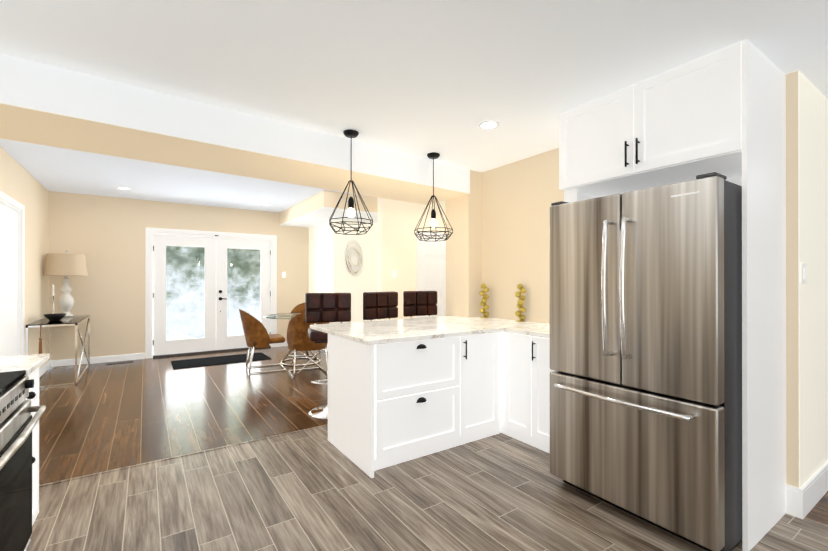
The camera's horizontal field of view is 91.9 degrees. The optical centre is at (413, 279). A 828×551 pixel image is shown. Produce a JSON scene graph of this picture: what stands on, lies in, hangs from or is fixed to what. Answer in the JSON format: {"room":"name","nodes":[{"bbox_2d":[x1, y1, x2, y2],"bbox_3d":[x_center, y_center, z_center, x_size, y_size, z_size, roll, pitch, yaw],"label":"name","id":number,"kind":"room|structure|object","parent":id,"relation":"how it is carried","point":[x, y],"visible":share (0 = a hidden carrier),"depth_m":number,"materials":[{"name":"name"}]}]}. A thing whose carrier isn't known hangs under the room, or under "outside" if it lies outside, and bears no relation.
{"room":"kitchen and dining room","nodes":[
{"label":"kitchen and dining room","id":0,"kind":"room"},
{"bbox_2d":[0,146,48,367],"bbox_3d":[-2.361,-0.023,1.369,0.310,2.650,11.420,0,0,-34],"label":"wall","id":1,"kind":"structure","parent":0,"point":[19,183],"depth_m":5.16,"materials":[{"name":"beige paint"}]},
{"bbox_2d":[0,191,24,356],"bbox_3d":[-4.367,0.213,4.225,0.166,2.190,1.140,0,0,-34],"label":"door","id":2,"kind":"structure","parent":1,"relation":"in","point":[12,247],"depth_m":4.44,"materials":[{"name":"white wood"}]},
{"bbox_2d":[39,323,41,353],"bbox_3d":[-4.511,0.724,4.842,0.034,0.402,0.094,0,0,-34],"label":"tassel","id":3,"kind":"object","parent":1,"relation":"attached to","point":[40,345],"visible":0.94,"depth_m":4.81,"materials":[{"name":"brown fabric"}]},
{"bbox_2d":[39,361,48,375],"bbox_3d":[-4.032,1.258,3.851,0.012,0.100,5.168,0,0,-34],"label":"baseboard","id":4,"kind":"structure","parent":1,"relation":"attached to","point":[44,367],"depth_m":5.67,"materials":[{"name":"white wood"}]},
{"bbox_2d":[48,191,308,360],"bbox_3d":[-2.553,-0.008,8.050,7.150,2.650,0.120,0,0,-34],"label":"wall","id":5,"kind":"structure","parent":0,"point":[105,236],"depth_m":6.50,"materials":[{"name":"beige paint"}]},
{"bbox_2d":[51,341,287,366],"bbox_3d":[-3.828,1.265,7.110,3.988,0.100,0.012,0,0,-34],"label":"baseboard","id":6,"kind":"structure","parent":5,"relation":"attached to","point":[104,359],"depth_m":6.37,"materials":[{"name":"white wood"}]},
{"bbox_2d":[145,227,276,358],"bbox_3d":[-3.620,0.220,7.316,2.140,2.190,0.146,0,0,-34],"label":"door","id":7,"kind":"structure","parent":5,"relation":"in","point":[202,288],"depth_m":7.21,"materials":[{"name":"white painted wood"},{"name":"glass"},{"name":"black metal"}]},
{"bbox_2d":[0,139,365,211],"bbox_3d":[-1.281,-1.387,6.136,7.420,0.100,4.720,0,0,-34],"label":"ceiling","id":8,"kind":"structure","parent":0,"point":[50,168],"depth_m":5.44,"materials":[{"name":"white paint"}]},
{"bbox_2d":[280,190,377,226],"bbox_3d":[-0.449,-1.207,7.979,3.740,0.253,2.350,0,0,-34],"label":"bulkhead","id":9,"kind":"object","parent":8,"relation":"attached to","point":[324,198],"depth_m":6.53,"materials":[{"name":"beige paint"}]},
{"bbox_2d":[39,424,327,486],"bbox_3d":[-1.206,1.304,3.312,3.900,0.004,0.024,0,0,-34],"label":"threshold strip","id":10,"kind":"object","parent":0,"point":[65,480],"depth_m":2.92,"materials":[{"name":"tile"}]},
{"bbox_2d":[309,219,377,345],"bbox_3d":[-0.497,0.118,8.576,3.150,2.400,1.300,0,0,-34],"label":"wall","id":11,"kind":"structure","parent":0,"point":[329,272],"depth_m":7.46,"materials":[{"name":"white paint"}]},
{"bbox_2d":[345,240,362,275],"bbox_3d":[-1.092,-0.401,7.360,0.366,0.658,0.027,0,0,-34],"label":"ring sculpture","id":12,"kind":"object","parent":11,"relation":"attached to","point":[361,254],"visible":0.96,"depth_m":7.35,"materials":[{"name":"silver metal"}]},
{"bbox_2d":[378,197,445,319],"bbox_3d":[0.724,-0.011,6.879,3.000,2.650,0.120,0,0,-34],"label":"wall","id":13,"kind":"structure","parent":0,"point":[398,221],"depth_m":6.19,"materials":[{"name":"beige paint"}]},
{"bbox_2d":[393,270,396,277],"bbox_3d":[-0.293,-0.087,6.116,0.075,0.115,0.009,0,0,-34],"label":"light switch","id":14,"kind":"object","parent":13,"relation":"attached to","point":[394,273],"visible":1,"depth_m":6.12,"materials":[{"name":"white plastic"}]},
{"bbox_2d":[417,232,445,317],"bbox_3d":[0.408,0.269,6.595,0.880,2.090,0.118,0,0,-34],"label":"door","id":15,"kind":"structure","parent":13,"relation":"in","point":[431,265],"depth_m":6.54,"materials":[{"name":"white wood"}]},
{"bbox_2d":[0,0,827,171],"bbox_3d":[3.219,-1.206,2.401,10.720,0.100,6.900,0,0,-34],"label":"ceiling","id":16,"kind":"structure","parent":0,"point":[424,78],"depth_m":2.04,"materials":[{"name":"white paint"}]},
{"bbox_2d":[0,53,469,192],"bbox_3d":[-1.266,-1.172,3.183,4.218,0.543,0.750,0,0,-38],"label":"bulkhead","id":17,"kind":"object","parent":16,"relation":"attached to","point":[25,83],"visible":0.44,"depth_m":2.59,"materials":[{"name":"white paint"}]},
{"bbox_2d":[329,129,372,234],"bbox_3d":[-0.491,-0.759,3.123,0.359,0.786,0.359,0,0,-34],"label":"pendant light","id":18,"kind":"object","parent":16,"relation":"hanging from","point":[350,133],"visible":1,"depth_m":3.10,"materials":[{"name":"black metal"}]},
{"bbox_2d":[414,152,452,241],"bbox_3d":[0.178,-0.757,3.669,0.359,0.786,0.359,0,0,-34],"label":"pendant light","id":19,"kind":"object","parent":16,"relation":"hanging from","point":[433,156],"visible":1,"depth_m":3.65,"materials":[{"name":"black metal"}]},
{"bbox_2d":[478,120,499,128],"bbox_3d":[0.557,-1.150,2.973,0.164,0.006,0.164,0,0,-34],"label":"recessed light","id":20,"kind":"object","parent":16,"relation":"in","point":[490,124],"visible":1,"depth_m":2.96,"materials":[{"name":"white"}]},
{"bbox_2d":[29,426,827,550],"bbox_3d":[0.642,1.325,0.530,4.360,0.050,6.680,0,0,-34],"label":"floor","id":21,"kind":"structure","parent":0,"point":[315,489],"depth_m":2.28,"materials":[{"name":"grey wood-look porcelain tile"},{"name":"grout"}]},
{"bbox_2d":[0,370,45,550],"bbox_3d":[-1.632,0.807,1.195,0.696,0.990,0.920,0,0,-34],"label":"range","id":22,"kind":"object","parent":21,"relation":"on","point":[18,422],"visible":1,"depth_m":1.52,"materials":[{"name":"grey metal"}]},
{"bbox_2d":[0,353,48,525],"bbox_3d":[-2.049,0.845,1.756,0.631,0.917,0.464,0,0,-34],"label":"base cabinet","id":23,"kind":"object","parent":21,"relation":"on","point":[30,365],"visible":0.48,"depth_m":1.99,"materials":[{"name":"white wood"}]},
{"bbox_2d":[370,328,521,475],"bbox_3d":[0.210,0.847,2.621,0.728,0.916,0.610,0,0,-34],"label":"base cabinet","id":24,"kind":"object","parent":21,"relation":"on","point":[401,390],"depth_m":2.96,"materials":[{"name":"white wood"}]},
{"bbox_2d":[310,316,509,347],"bbox_3d":[0.065,0.406,3.471,1.606,0.032,1.102,0,0,-34],"label":"countertop","id":25,"kind":"structure","parent":24,"relation":"on","point":[364,332],"depth_m":3.35,"materials":[{"name":"white stone"}]},
{"bbox_2d":[479,283,488,317],"bbox_3d":[0.724,0.210,4.119,0.102,0.361,0.102,0,0,-34],"label":"decor","id":26,"kind":"object","parent":25,"relation":"on","point":[484,287],"visible":1,"depth_m":4.10,"materials":[{"name":"yellow metal"}]},
{"bbox_2d":[515,283,525,321],"bbox_3d":[1.001,0.209,3.756,0.099,0.361,0.098,0,0,-34],"label":"decor","id":27,"kind":"object","parent":25,"relation":"on","point":[520,302],"visible":0.98,"depth_m":3.74,"materials":[{"name":"yellow metal"}]},
{"bbox_2d":[470,324,554,452],"bbox_3d":[0.698,0.847,2.949,0.447,0.916,0.610,0,0,-34],"label":"base cabinet","id":28,"kind":"object","parent":21,"relation":"on","point":[536,370],"depth_m":3.04,"materials":[{"name":"white wood"}]},
{"bbox_2d":[549,172,741,550],"bbox_3d":[1.418,0.408,2.376,0.923,1.793,0.905,0,0,-34],"label":"fridge","id":29,"kind":"object","parent":21,"relation":"on","point":[645,349],"visible":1,"depth_m":2.02,"materials":[{"name":"grey metal"}]},
{"bbox_2d":[559,39,785,550],"bbox_3d":[1.533,0.077,2.504,0.632,2.456,1.048,0,0,-34],"label":"tall cabinet","id":30,"kind":"object","parent":21,"relation":"on","point":[722,111],"visible":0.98,"depth_m":2.12,"materials":[{"name":"white wood"}]},
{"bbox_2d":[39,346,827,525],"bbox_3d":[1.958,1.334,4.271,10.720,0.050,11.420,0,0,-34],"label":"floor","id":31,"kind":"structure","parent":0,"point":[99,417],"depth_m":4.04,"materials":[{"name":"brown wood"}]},
{"bbox_2d":[25,315,89,388],"bbox_3d":[-4.816,0.924,5.477,0.475,0.775,1.420,0,0,-34],"label":"console table","id":32,"kind":"object","parent":31,"relation":"on","point":[76,320],"visible":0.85,"depth_m":5.16,"materials":[{"name":"silver metal"}]},
{"bbox_2d":[51,285,54,313],"bbox_3d":[-4.845,0.297,5.374,0.080,0.475,0.078,0,0,-34],"label":"candlestick","id":33,"kind":"object","parent":32,"relation":"on","point":[53,296],"visible":0.67,"depth_m":5.37,"materials":[{"name":"white wax"}]},
{"bbox_2d":[43,313,66,320],"bbox_3d":[-4.734,0.492,5.280,0.230,0.085,0.230,0,0,-34],"label":"bowl","id":34,"kind":"object","parent":32,"relation":"on","point":[55,317],"visible":1,"depth_m":5.23,"materials":[{"name":"black ceramic"}]},
{"bbox_2d":[43,250,87,316],"bbox_3d":[-5.066,0.051,5.829,0.490,0.971,0.490,0,0,-34],"label":"table lamp","id":35,"kind":"object","parent":32,"relation":"on","point":[65,264],"visible":0.92,"depth_m":5.74,"materials":[{"name":"beige fabric"}]},
{"bbox_2d":[106,361,132,364],"bbox_3d":[-4.653,1.310,6.332,0.350,0.006,0.120,0,0,-34],"label":"floor vent","id":36,"kind":"object","parent":31,"relation":"in","point":[119,362],"visible":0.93,"depth_m":6.34,"materials":[{"name":"grey metal"}]},
{"bbox_2d":[171,352,270,369],"bbox_3d":[-3.138,1.308,6.544,1.400,0.011,0.720,0,0,-34],"label":"door mat","id":37,"kind":"object","parent":31,"relation":"on","point":[202,362],"visible":0.98,"depth_m":6.47,"materials":[{"name":"black fabric"}]},
{"bbox_2d":[239,309,285,373],"bbox_3d":[-2.219,0.862,5.862,0.638,0.899,0.576,0,0,-34],"label":"dining chair","id":38,"kind":"object","parent":31,"relation":"on","point":[256,334],"visible":1,"depth_m":5.63,"materials":[{"name":"brown leather"}]},
{"bbox_2d":[263,312,303,319],"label":"tabletop","id":39,"kind":"object","parent":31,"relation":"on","point":[289,316],"depth_m":6.30,"materials":[{"name":"clear glass"}]},
{"bbox_2d":[280,350,320,365],"label":"table base","id":40,"kind":"object","parent":31,"relation":"on","point":[315,358],"depth_m":6.35,"materials":[{"name":"silver metal"}]},
{"bbox_2d":[288,303,320,356],"bbox_3d":[-1.941,0.864,7.123,0.652,0.899,0.682,0,0,-34],"label":"dining chair","id":41,"kind":"object","parent":31,"relation":"on","point":[299,308],"visible":0.04,"depth_m":7.37,"materials":[{"name":"brown leather"}]},
{"bbox_2d":[287,312,328,378],"bbox_3d":[-1.466,0.861,5.579,0.577,0.899,0.645,0,0,-34],"label":"dining chair","id":42,"kind":"object","parent":31,"relation":"on","point":[298,338],"visible":0.6,"depth_m":5.35,"materials":[{"name":"brown leather"}]},
{"bbox_2d":[305,293,350,419],"bbox_3d":[-0.827,0.720,3.980,0.470,1.175,0.474,0,0,-18],"label":"bar stool","id":43,"kind":"object","parent":31,"relation":"on","point":[326,307],"visible":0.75,"depth_m":4.11,"materials":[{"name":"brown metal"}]},
{"bbox_2d":[363,291,397,320],"bbox_3d":[-0.240,0.721,4.399,0.470,1.175,0.474,0,0,-42],"label":"bar stool","id":44,"kind":"object","parent":31,"relation":"on","point":[380,305],"visible":0.48,"depth_m":4.50,"materials":[{"name":"brown leather"}]},
{"bbox_2d":[403,291,436,317],"bbox_3d":[0.183,0.722,4.781,0.470,1.175,0.474,0,0,-30],"label":"bar stool","id":45,"kind":"object","parent":31,"relation":"on","point":[419,303],"visible":0.52,"depth_m":4.91,"materials":[{"name":"brown leather"}]},
{"bbox_2d":[446,70,827,488],"bbox_3d":[1.533,0.077,3.542,0.900,2.460,2.880,0,0,-34],"label":"wall","id":46,"kind":"structure","parent":0,"point":[497,242],"depth_m":2.53,"materials":[{"name":"beige paint"}]},
{"bbox_2d":[0,103,468,204],"bbox_3d":[-1.207,-0.899,3.228,4.066,0.003,0.746,0,0,-38],"label":"ceiling beam","id":47,"kind":"structure","parent":46,"relation":"attached to","point":[26,125],"depth_m":2.87,"materials":[{"name":"beige paint"}]},
{"bbox_2d":[801,263,805,283],"bbox_3d":[2.174,-0.036,2.232,0.075,0.115,0.009,0,0,-34],"label":"light switch","id":48,"kind":"object","parent":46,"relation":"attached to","point":[803,273],"visible":1,"depth_m":2.22,"materials":[{"name":"white plastic"}]},
{"bbox_2d":[786,461,827,518],"bbox_3d":[1.616,1.227,3.587,0.740,0.160,2.895,0,0,-34],"label":"baseboard","id":49,"kind":"structure","parent":46,"relation":"attached to","point":[804,499],"depth_m":2.23,"materials":[{"name":"white wood"}]}
]}

